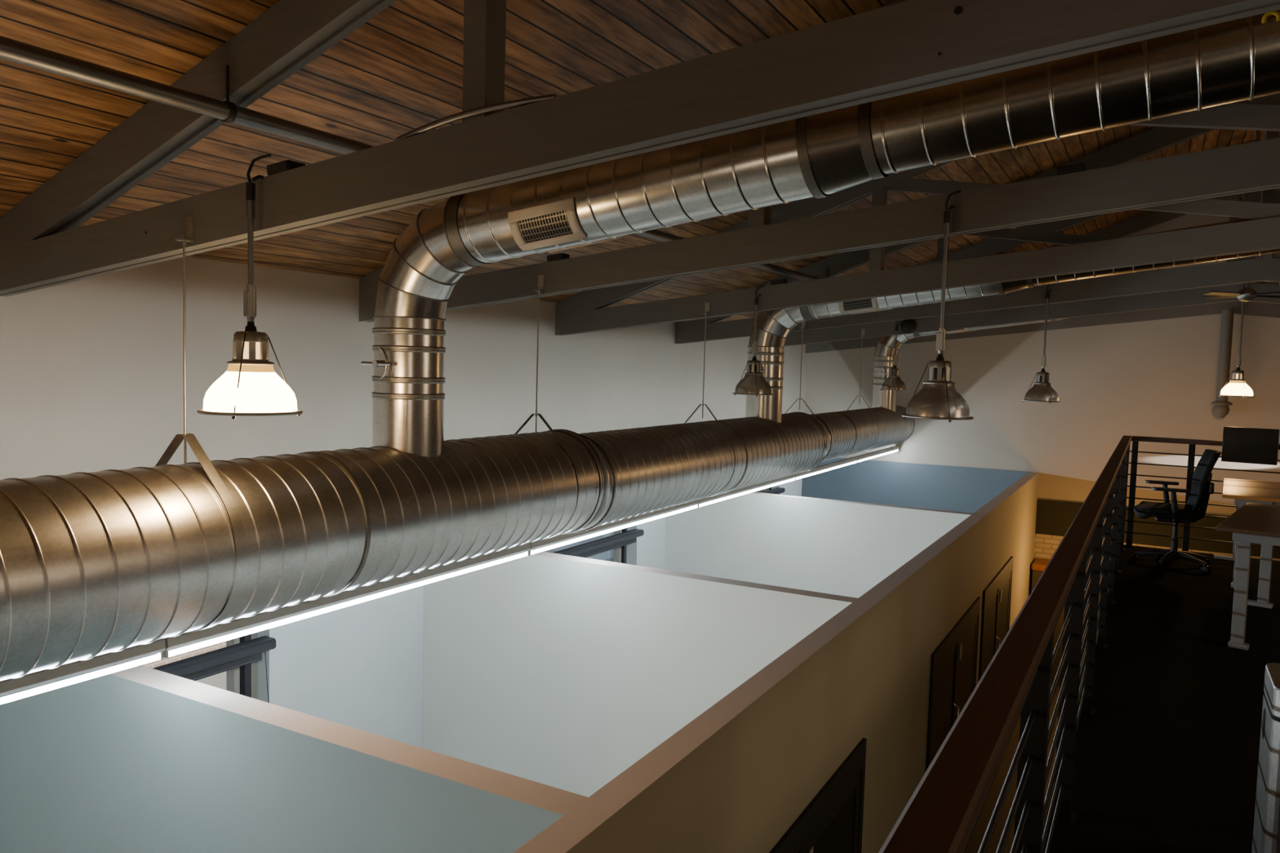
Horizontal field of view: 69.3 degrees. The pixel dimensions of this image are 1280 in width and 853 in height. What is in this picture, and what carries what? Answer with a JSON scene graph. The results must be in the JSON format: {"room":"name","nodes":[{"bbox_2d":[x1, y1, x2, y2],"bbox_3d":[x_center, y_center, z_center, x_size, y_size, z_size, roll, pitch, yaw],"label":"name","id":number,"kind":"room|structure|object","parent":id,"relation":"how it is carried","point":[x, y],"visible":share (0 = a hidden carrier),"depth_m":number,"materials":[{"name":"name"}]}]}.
{"room":"open-plan office","nodes":[
{"label":"open-plan office","id":0,"kind":"room"},
{"bbox_2d":[0,661,587,852],"bbox_3d":[-1.770,2.613,3.958,3.490,2.960,0.145,4,4,29],"label":"wall","id":1,"kind":"structure","parent":0,"point":[140,758],"depth_m":3.79,"materials":[{"name":"grey paint"}]},
{"bbox_2d":[0,257,807,747],"bbox_3d":[-1.961,1.362,7.332,0.250,4.990,19.260,4,4,29],"label":"wall","id":2,"kind":"structure","parent":0,"point":[91,369],"depth_m":6.42,"materials":[{"name":"paint"}]},
{"bbox_2d":[153,635,275,702],"bbox_3d":[-2.755,1.861,5.576,0.111,0.890,1.378,4,4,29],"label":"roller blind","id":3,"kind":"object","parent":2,"relation":"attached to","point":[196,668],"visible":0.44,"depth_m":5.76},
{"bbox_2d":[226,632,257,699],"bbox_3d":[-2.949,2.219,5.679,0.120,1.750,1.396,4,4,29],"label":"window","id":4,"kind":"structure","parent":2,"relation":"in","point":[242,680],"depth_m":6.13,"materials":[{"name":"clear glass"}]},
{"bbox_2d":[552,528,644,565],"bbox_3d":[-0.499,1.648,9.621,0.111,0.890,2.090,4,4,29],"label":"roller blind","id":5,"kind":"object","parent":2,"relation":"attached to","point":[588,549],"visible":0.56,"depth_m":9.76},
{"bbox_2d":[613,527,627,564],"bbox_3d":[-0.693,2.007,9.724,0.120,1.750,2.108,4,4,29],"label":"window","id":6,"kind":"structure","parent":2,"relation":"in","point":[620,554],"depth_m":10.47,"materials":[{"name":"clear glass"}]},
{"bbox_2d":[763,486,772,491],"bbox_3d":[1.517,1.799,13.687,0.120,1.750,2.094,4,4,29],"label":"window","id":7,"kind":"structure","parent":2,"relation":"in","point":[771,487],"depth_m":14.40,"materials":[{"name":"clear glass"}]},
{"bbox_2d":[760,487,785,494],"bbox_3d":[1.712,1.440,13.584,0.111,0.890,2.076,4,4,29],"label":"roller blind","id":8,"kind":"object","parent":2,"relation":"attached to","point":[778,491],"visible":0.18,"depth_m":14.11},
{"bbox_2d":[421,550,857,797],"bbox_3d":[-0.215,2.466,6.746,3.490,2.960,0.135,4,4,29],"label":"wall","id":9,"kind":"structure","parent":0,"point":[562,672],"depth_m":6.74,"materials":[{"name":"white paint"}]},
{"bbox_2d":[0,0,1279,322],"bbox_3d":[3.334,-1.818,4.212,12.260,2.332,19.360,4,4,29],"label":"ceiling","id":10,"kind":"structure","parent":0,"point":[400,72],"depth_m":4.35,"materials":[{"name":"brown wood"}]},
{"bbox_2d":[0,0,1279,296],"bbox_3d":[1.920,-1.510,1.698,11.660,2.382,0.115,4,4,29],"label":"roof truss","id":11,"kind":"object","parent":10,"relation":"attached to","point":[909,46],"visible":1,"depth_m":3.02,"materials":[{"name":"grey wood"}]},
{"bbox_2d":[155,216,246,631],"bbox_3d":[-1.860,-0.004,3.792,0.692,1.696,0.053,4,4,29],"label":"hanger","id":12,"kind":"object","parent":11,"relation":"hanging from","point":[229,503],"visible":0.55,"depth_m":3.73,"materials":[{"name":"metal"}]},
{"bbox_2d":[0,405,915,680],"bbox_3d":[-0.504,0.373,6.282,0.707,0.718,18.236,4,4,29],"label":"duct","id":13,"kind":"object","parent":12,"relation":"hanging from","point":[93,564],"visible":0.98,"depth_m":4.08,"materials":[{"name":"silver metal"}]},
{"bbox_2d":[0,639,165,704],"bbox_3d":[-2.568,0.952,2.708,0.054,0.118,2.498,4,4,29],"label":"tube light","id":14,"kind":"object","parent":13,"relation":"hanging from","point":[7,686],"visible":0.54,"depth_m":3.49,"materials":[{"name":"white plastic"}]},
{"bbox_2d":[162,542,530,657],"bbox_3d":[-1.342,0.837,4.906,0.054,0.118,2.518,4,4,29],"label":"tube light","id":15,"kind":"object","parent":13,"relation":"hanging from","point":[220,629],"visible":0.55,"depth_m":4.52,"materials":[{"name":"white plastic"}]},
{"bbox_2d":[528,499,699,555],"bbox_3d":[-0.109,0.726,7.118,0.054,0.106,2.528,4,4,29],"label":"tube light","id":16,"kind":"object","parent":13,"relation":"hanging from","point":[542,543],"visible":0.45,"depth_m":6.82,"materials":[{"name":"white plastic"}]},
{"bbox_2d":[697,473,796,507],"bbox_3d":[1.125,0.610,9.330,0.054,0.106,2.518,4,4,29],"label":"tube light","id":17,"kind":"object","parent":13,"relation":"hanging from","point":[757,486],"visible":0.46,"depth_m":9.13,"materials":[{"name":"white plastic"}]},
{"bbox_2d":[360,9,1279,457],"bbox_3d":[0.977,-0.671,3.680,5.370,1.955,0.421,4,4,28],"label":"duct","id":18,"kind":"object","parent":13,"relation":"attached to","point":[823,154],"visible":0.88,"depth_m":3.74,"materials":[{"name":"silver metal"}]},
{"bbox_2d":[517,210,573,243],"bbox_3d":[-0.435,-0.919,4.272,0.270,0.128,0.072,4,4,29],"label":"grille","id":19,"kind":"object","parent":18,"relation":"attached to","point":[533,226],"depth_m":4.27,"materials":[{"name":"beige metal"}]},
{"bbox_2d":[507,197,587,251],"bbox_3d":[-0.428,-0.931,4.286,0.362,0.213,0.130,4,4,29],"label":"air register","id":20,"kind":"object","parent":18,"relation":"attached to","point":[533,223],"depth_m":4.26,"materials":[{"name":"beige metal"}]},
{"bbox_2d":[547,235,624,253],"bbox_3d":[-0.237,-0.937,4.464,0.402,0.201,0.134,4,4,29],"label":"strip light","id":21,"kind":"object","parent":18,"relation":"attached to","point":[617,237],"depth_m":4.41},
{"bbox_2d":[795,454,857,479],"bbox_3d":[2.337,0.466,11.500,0.054,0.166,2.438,4,4,29],"label":"tube light","id":22,"kind":"object","parent":13,"relation":"hanging from","point":[854,459],"visible":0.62,"depth_m":11.46,"materials":[{"name":"white plastic"}]},
{"bbox_2d":[855,444,899,462],"bbox_3d":[3.498,0.357,13.581,0.054,0.166,2.308,4,4,29],"label":"tube light","id":23,"kind":"object","parent":13,"relation":"hanging from","point":[896,448],"visible":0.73,"depth_m":13.47,"materials":[{"name":"white plastic"}]},
{"bbox_2d":[745,217,1279,422],"bbox_3d":[3.464,-0.885,8.139,5.368,1.995,0.417,4,4,28],"label":"duct","id":24,"kind":"object","parent":13,"relation":"attached to","point":[773,326],"visible":0.46,"depth_m":8.83,"materials":[{"name":"silver metal"}]},
{"bbox_2d":[842,297,872,311],"bbox_3d":[2.052,-1.154,8.731,0.270,0.127,0.071,4,4,29],"label":"grille","id":25,"kind":"object","parent":24,"relation":"attached to","point":[864,304],"depth_m":8.74,"materials":[{"name":"grey metal"}]},
{"bbox_2d":[838,297,878,314],"bbox_3d":[2.059,-1.166,8.745,0.362,0.212,0.128,4,4,29],"label":"air register","id":26,"kind":"object","parent":24,"relation":"attached to","point":[872,304],"depth_m":8.74,"materials":[{"name":"grey metal"}]},
{"bbox_2d":[850,308,893,315],"bbox_3d":[2.249,-1.172,8.921,0.402,0.200,0.132,4,4,29],"label":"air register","id":27,"kind":"object","parent":24,"relation":"attached to","point":[889,308],"depth_m":8.86,"materials":[{"name":"grey metal"}]},
{"bbox_2d":[871,282,1279,411],"bbox_3d":[5.773,-1.079,12.273,5.357,2.020,0.397,4,4,28],"label":"duct","id":28,"kind":"object","parent":13,"relation":"attached to","point":[884,353],"visible":0.23,"depth_m":13.33,"materials":[{"name":"silver metal"}]},
{"bbox_2d":[945,328,968,333],"bbox_3d":[4.369,-1.389,12.886,0.362,0.203,0.122,4,4,29],"label":"air register","id":29,"kind":"object","parent":28,"relation":"attached to","point":[953,331],"depth_m":12.90,"materials":[{"name":"grey metal"}]},
{"bbox_2d":[196,153,302,419],"bbox_3d":[-1.484,-0.536,3.533,0.376,1.002,0.376,4,4,29],"label":"pendant lamp","id":30,"kind":"object","parent":11,"relation":"hanging from","point":[251,385],"visible":1,"depth_m":3.49,"materials":[{"name":"metal"}]},
{"bbox_2d":[266,159,306,175],"bbox_3d":[-1.350,-0.981,3.535,0.123,0.052,0.089,4,4,29],"label":"junction box","id":31,"kind":"object","parent":11,"relation":"attached to","point":[286,165],"visible":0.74,"depth_m":3.49,"materials":[{"name":"black metal"}]},
{"bbox_2d":[0,35,828,280],"bbox_3d":[-0.150,-1.422,6.176,0.082,0.218,18.720,4,4,29],"label":"pipe","id":32,"kind":"object","parent":11,"relation":"attached to","point":[11,50],"visible":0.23,"depth_m":3.41,"materials":[{"name":"grey metal"}]},
{"bbox_2d":[395,93,556,140],"bbox_3d":[-0.564,-1.017,3.058,0.665,0.094,0.061,4,4,29],"label":"conduit","id":33,"kind":"object","parent":11,"relation":"attached to","point":[517,103],"visible":0.91,"depth_m":3.01,"materials":[{"name":"grey metal"}]},
{"bbox_2d":[359,0,1279,322],"bbox_3d":[3.118,-1.622,3.845,11.660,2.382,0.112,4,4,29],"label":"roof truss","id":34,"kind":"object","parent":10,"relation":"attached to","point":[1253,166],"visible":0.61,"depth_m":4.74,"materials":[{"name":"grey wood"}]},
{"bbox_2d":[514,275,581,539],"bbox_3d":[-0.663,-0.117,5.938,0.692,1.696,0.053,4,4,29],"label":"hanger","id":35,"kind":"object","parent":34,"relation":"hanging from","point":[540,277],"visible":0.57,"depth_m":5.89,"materials":[{"name":"metal"}]},
{"bbox_2d":[546,253,569,262],"bbox_3d":[-0.520,-1.071,5.888,0.123,0.052,0.089,4,4,29],"label":"junction box","id":36,"kind":"object","parent":34,"relation":"attached to","point":[560,255],"visible":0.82,"depth_m":5.85,"materials":[{"name":"black metal"}]},
{"bbox_2d":[902,190,973,422],"bbox_3d":[1.526,-0.609,4.671,0.348,1.159,0.348,4,4,29],"label":"pendant lamp","id":37,"kind":"object","parent":34,"relation":"hanging from","point":[938,398],"visible":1,"depth_m":4.63,"materials":[{"name":"silver metal"}]},
{"bbox_2d":[1056,162,1085,175],"bbox_3d":[2.064,-1.227,4.438,0.123,0.052,0.089,4,4,29],"label":"junction box","id":38,"kind":"object","parent":34,"relation":"attached to","point":[1076,167],"visible":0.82,"depth_m":4.40,"materials":[{"name":"black metal"}]},
{"bbox_2d":[555,160,1279,335],"bbox_3d":[4.334,-1.737,6.026,11.660,2.382,0.112,4,4,29],"label":"roof truss","id":39,"kind":"object","parent":10,"relation":"attached to","point":[585,311],"visible":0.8,"depth_m":7.22,"materials":[{"name":"grey wood"}]},
{"bbox_2d":[684,302,737,497],"bbox_3d":[0.554,-0.226,8.120,0.669,1.708,0.053,4,4,29],"label":"hanger","id":40,"kind":"object","parent":39,"relation":"hanging from","point":[707,304],"visible":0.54,"depth_m":8.08,"materials":[{"name":"metal"}]},
{"bbox_2d":[733,284,773,396],"bbox_3d":[0.974,-0.726,7.838,0.348,0.939,0.348,4,4,29],"label":"pendant lamp","id":41,"kind":"object","parent":39,"relation":"hanging from","point":[753,383],"visible":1,"depth_m":7.80,"materials":[{"name":"silver metal"}]},
{"bbox_2d":[770,278,787,284],"bbox_3d":[1.169,-1.214,7.804,0.123,0.052,0.089,4,4,29],"label":"junction box","id":42,"kind":"object","parent":39,"relation":"attached to","point":[783,281],"visible":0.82,"depth_m":7.77,"materials":[{"name":"black metal"}]},
{"bbox_2d":[675,93,1279,343],"bbox_3d":[5.566,-1.853,8.233,11.660,2.382,0.112,4,4,29],"label":"roof truss","id":43,"kind":"object","parent":10,"relation":"attached to","point":[1264,268],"visible":0.51,"depth_m":8.98,"materials":[{"name":"grey wood"}]},
{"bbox_2d":[784,320,827,445],"bbox_3d":[1.785,-0.346,10.327,0.661,1.700,0.053,4,4,29],"label":"hanger","id":44,"kind":"object","parent":43,"relation":"hanging from","point":[803,323],"visible":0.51,"depth_m":10.29,"materials":[{"name":"metal"}]},
{"bbox_2d":[1022,284,1060,403],"bbox_3d":[3.960,-0.824,9.067,0.348,1.186,0.348,4,4,29],"label":"pendant lamp","id":45,"kind":"object","parent":43,"relation":"hanging from","point":[1042,390],"visible":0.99,"depth_m":9.03,"materials":[{"name":"silver metal"}]},
{"bbox_2d":[784,140,1279,346],"bbox_3d":[6.724,-1.962,10.310,11.660,2.382,0.112,4,4,29],"label":"roof truss","id":46,"kind":"object","parent":10,"relation":"attached to","point":[1187,297],"visible":0.23,"depth_m":11.34,"materials":[{"name":"grey wood"}]},
{"bbox_2d":[846,328,879,451],"bbox_3d":[2.944,-0.480,12.401,0.572,1.648,0.053,4,4,29],"label":"hanger","id":47,"kind":"object","parent":46,"relation":"hanging from","point":[862,330],"visible":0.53,"depth_m":12.37,"materials":[{"name":"metal"}]},
{"bbox_2d":[880,320,907,391],"bbox_3d":[3.342,-0.942,12.133,0.348,0.954,0.348,4,4,29],"label":"pendant lamp","id":48,"kind":"object","parent":46,"relation":"hanging from","point":[894,382],"visible":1,"depth_m":12.09,"materials":[{"name":"silver metal"}]},
{"bbox_2d":[901,319,916,333],"bbox_3d":[3.488,-1.306,12.049,0.196,0.196,0.062,4,4,29],"label":"bell","id":49,"kind":"object","parent":46,"relation":"attached to","point":[908,326],"visible":0.94,"depth_m":12.03,"materials":[{"name":"black metal"}]},
{"bbox_2d":[1217,283,1255,398],"bbox_3d":[6.661,-0.969,10.281,0.348,1.296,0.348,4,4,29],"label":"pendant lamp","id":50,"kind":"object","parent":46,"relation":"hanging from","point":[1237,386],"visible":0.96,"depth_m":10.26,"materials":[{"name":"metal"}]},
{"bbox_2d":[805,189,1279,353],"bbox_3d":[7.862,-2.069,12.351,11.660,2.382,0.112,4,4,29],"label":"roof truss","id":51,"kind":"object","parent":10,"relation":"attached to","point":[1149,219],"visible":0.27,"depth_m":12.89,"materials":[{"name":"grey metal"}]},
{"bbox_2d":[1202,130,1279,301],"bbox_3d":[6.089,-2.158,9.214,0.770,1.820,0.770,4,4,29],"label":"ceiling fan","id":52,"kind":"object","parent":10,"relation":"hanging from","point":[1246,294],"visible":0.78,"depth_m":9.21,"materials":[{"name":"metal"}]},
{"bbox_2d":[513,471,1039,852],"bbox_3d":[1.225,2.581,5.619,0.130,2.960,18.760,4,4,29],"label":"wall","id":53,"kind":"structure","parent":0,"point":[735,778],"depth_m":4.91,"materials":[{"name":"paint"}]},
{"bbox_2d":[769,737,866,852],"bbox_3d":[0.818,3.030,4.729,0.071,2.164,2.230,4,4,29],"label":"door","id":54,"kind":"structure","parent":53,"relation":"in","point":[832,822],"depth_m":5.16,"materials":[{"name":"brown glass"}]},
{"bbox_2d":[925,596,980,771],"bbox_3d":[2.852,2.838,8.376,0.071,2.164,2.230,4,4,29],"label":"door","id":55,"kind":"structure","parent":53,"relation":"in","point":[953,662],"depth_m":8.19,"materials":[{"name":"brown wood"}]},
{"bbox_2d":[977,555,1013,682],"bbox_3d":[4.054,2.725,10.530,0.071,2.164,2.130,4,4,29],"label":"door","id":56,"kind":"structure","parent":53,"relation":"in","point":[997,596],"depth_m":10.40,"materials":[{"name":"brown wood"}]},
{"bbox_2d":[664,491,972,598],"bbox_3d":[1.836,2.273,10.423,3.490,2.960,0.125,4,4,29],"label":"wall","id":57,"kind":"structure","parent":0,"point":[842,548],"depth_m":10.32,"materials":[{"name":"white paint"}]},
{"bbox_2d":[964,684,1059,852],"bbox_3d":[3.169,4.285,4.624,12.260,0.200,19.360,4,4,29],"label":"floor","id":58,"kind":"structure","parent":0,"point":[975,842],"depth_m":9.61,"materials":[{"name":"brown wood"}]},
{"bbox_2d":[1031,558,1064,685],"bbox_3d":[6.081,2.823,13.331,0.870,1.700,0.520,4,4,29],"label":"tall cabinet","id":59,"kind":"object","parent":58,"relation":"on","point":[1038,566],"visible":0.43,"depth_m":13.19,"materials":[{"name":"orange wood"}]},
{"bbox_2d":[801,199,1279,515],"bbox_3d":[7.885,0.232,12.659,11.660,7.056,0.280,4,4,29],"label":"wall","id":60,"kind":"structure","parent":0,"point":[1153,378],"depth_m":13.47,"materials":[{"name":"white paint"}]},
{"bbox_2d":[1035,499,1279,559],"bbox_3d":[9.364,1.555,11.743,8.040,0.500,0.060,4,4,29],"label":"trim","id":61,"kind":"structure","parent":60,"relation":"attached to","point":[1052,517],"depth_m":12.93,"materials":[{"name":"brown wood"}]},
{"bbox_2d":[1211,310,1234,417],"bbox_3d":[7.734,-0.821,12.264,0.240,1.420,0.240,4,4,29],"label":"pole","id":62,"kind":"object","parent":60,"relation":"attached to","point":[1221,408],"visible":1,"depth_m":12.21,"materials":[{"name":"grey metal"}]},
{"bbox_2d":[1033,533,1279,561],"bbox_3d":[9.337,2.831,11.842,8.040,2.060,0.030,4,4,29],"label":"brick wall","id":63,"kind":"structure","parent":0,"point":[1046,545],"depth_m":13.62,"materials":[{"name":"beige brick"}]},
{"bbox_2d":[1042,544,1279,852],"bbox_3d":[4.218,1.793,1.278,6.870,0.250,14.170,4,4,29],"label":"floor","id":64,"kind":"structure","parent":0,"point":[1166,761],"depth_m":4.48,"materials":[{"name":"carpet"}]},
{"bbox_2d":[878,435,1279,852],"bbox_3d":[4.234,1.134,1.243,6.842,1.070,14.085,4,4,29],"label":"loft railing","id":65,"kind":"object","parent":64,"relation":"on","point":[942,813],"visible":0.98,"depth_m":2.28,"materials":[{"name":"black paint"}]},
{"bbox_2d":[1130,448,1222,573],"bbox_3d":[4.670,0.708,8.091,0.631,1.021,0.660,3,4,23],"label":"office chair","id":66,"kind":"object","parent":64,"relation":"on","point":[1202,486],"visible":1,"depth_m":8.00,"materials":[{"name":"black fabric"}]},
{"bbox_2d":[1213,478,1279,587],"bbox_3d":[5.277,0.893,7.713,0.835,0.736,1.440,4,5,32],"label":"desk","id":67,"kind":"object","parent":64,"relation":"on","point":[1243,491],"visible":0.61,"depth_m":7.54,"materials":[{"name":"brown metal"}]},
{"bbox_2d":[1221,426,1279,465],"bbox_3d":[5.271,0.273,7.671,0.775,0.504,0.159,3,4,18],"label":"monitor","id":68,"kind":"object","parent":67,"relation":"on","point":[1239,445],"visible":1,"depth_m":7.71,"materials":[{"name":"black plastic"}]},
{"bbox_2d":[1215,502,1279,650],"bbox_3d":[4.268,0.976,6.042,0.795,0.741,1.500,5,5,39],"label":"desk","id":69,"kind":"object","parent":64,"relation":"on","point":[1253,522],"visible":1,"depth_m":5.66,"materials":[{"name":"white wood"}]},
{"bbox_2d":[1251,662,1279,852],"bbox_3d":[2.185,1.155,2.951,0.346,0.689,0.330,4,4,29],"label":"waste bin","id":70,"kind":"object","parent":64,"relation":"on","point":[1266,830],"visible":1,"depth_m":2.92,"materials":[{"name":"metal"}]},
{"label":"outside","id":71,"kind":"structure","parent":0,"visible":0},
{"bbox_2d":[195,671,226,690],"bbox_3d":[-10.681,3.412,17.599,24.690,0.150,40.000,4,4,29],"label":"ground","id":72,"kind":"structure","parent":71,"point":[219,681],"depth_m":13.57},
{"bbox_2d":[141,640,226,668],"bbox_3d":[-8.127,2.434,12.684,0.200,2.600,26.000,4,4,29],"label":"wall","id":73,"kind":"structure","parent":72,"relation":"on","point":[153,664],"depth_m":14.47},
{"bbox_2d":[542,531,613,561],"bbox_3d":[-1.932,2.158,17.009,5.200,2.900,4.400,4,4,29],"label":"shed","id":74,"kind":"object","parent":72,"relation":"on","point":[608,555],"visible":0.02,"depth_m":14.43,"materials":[{"name":"grey"}]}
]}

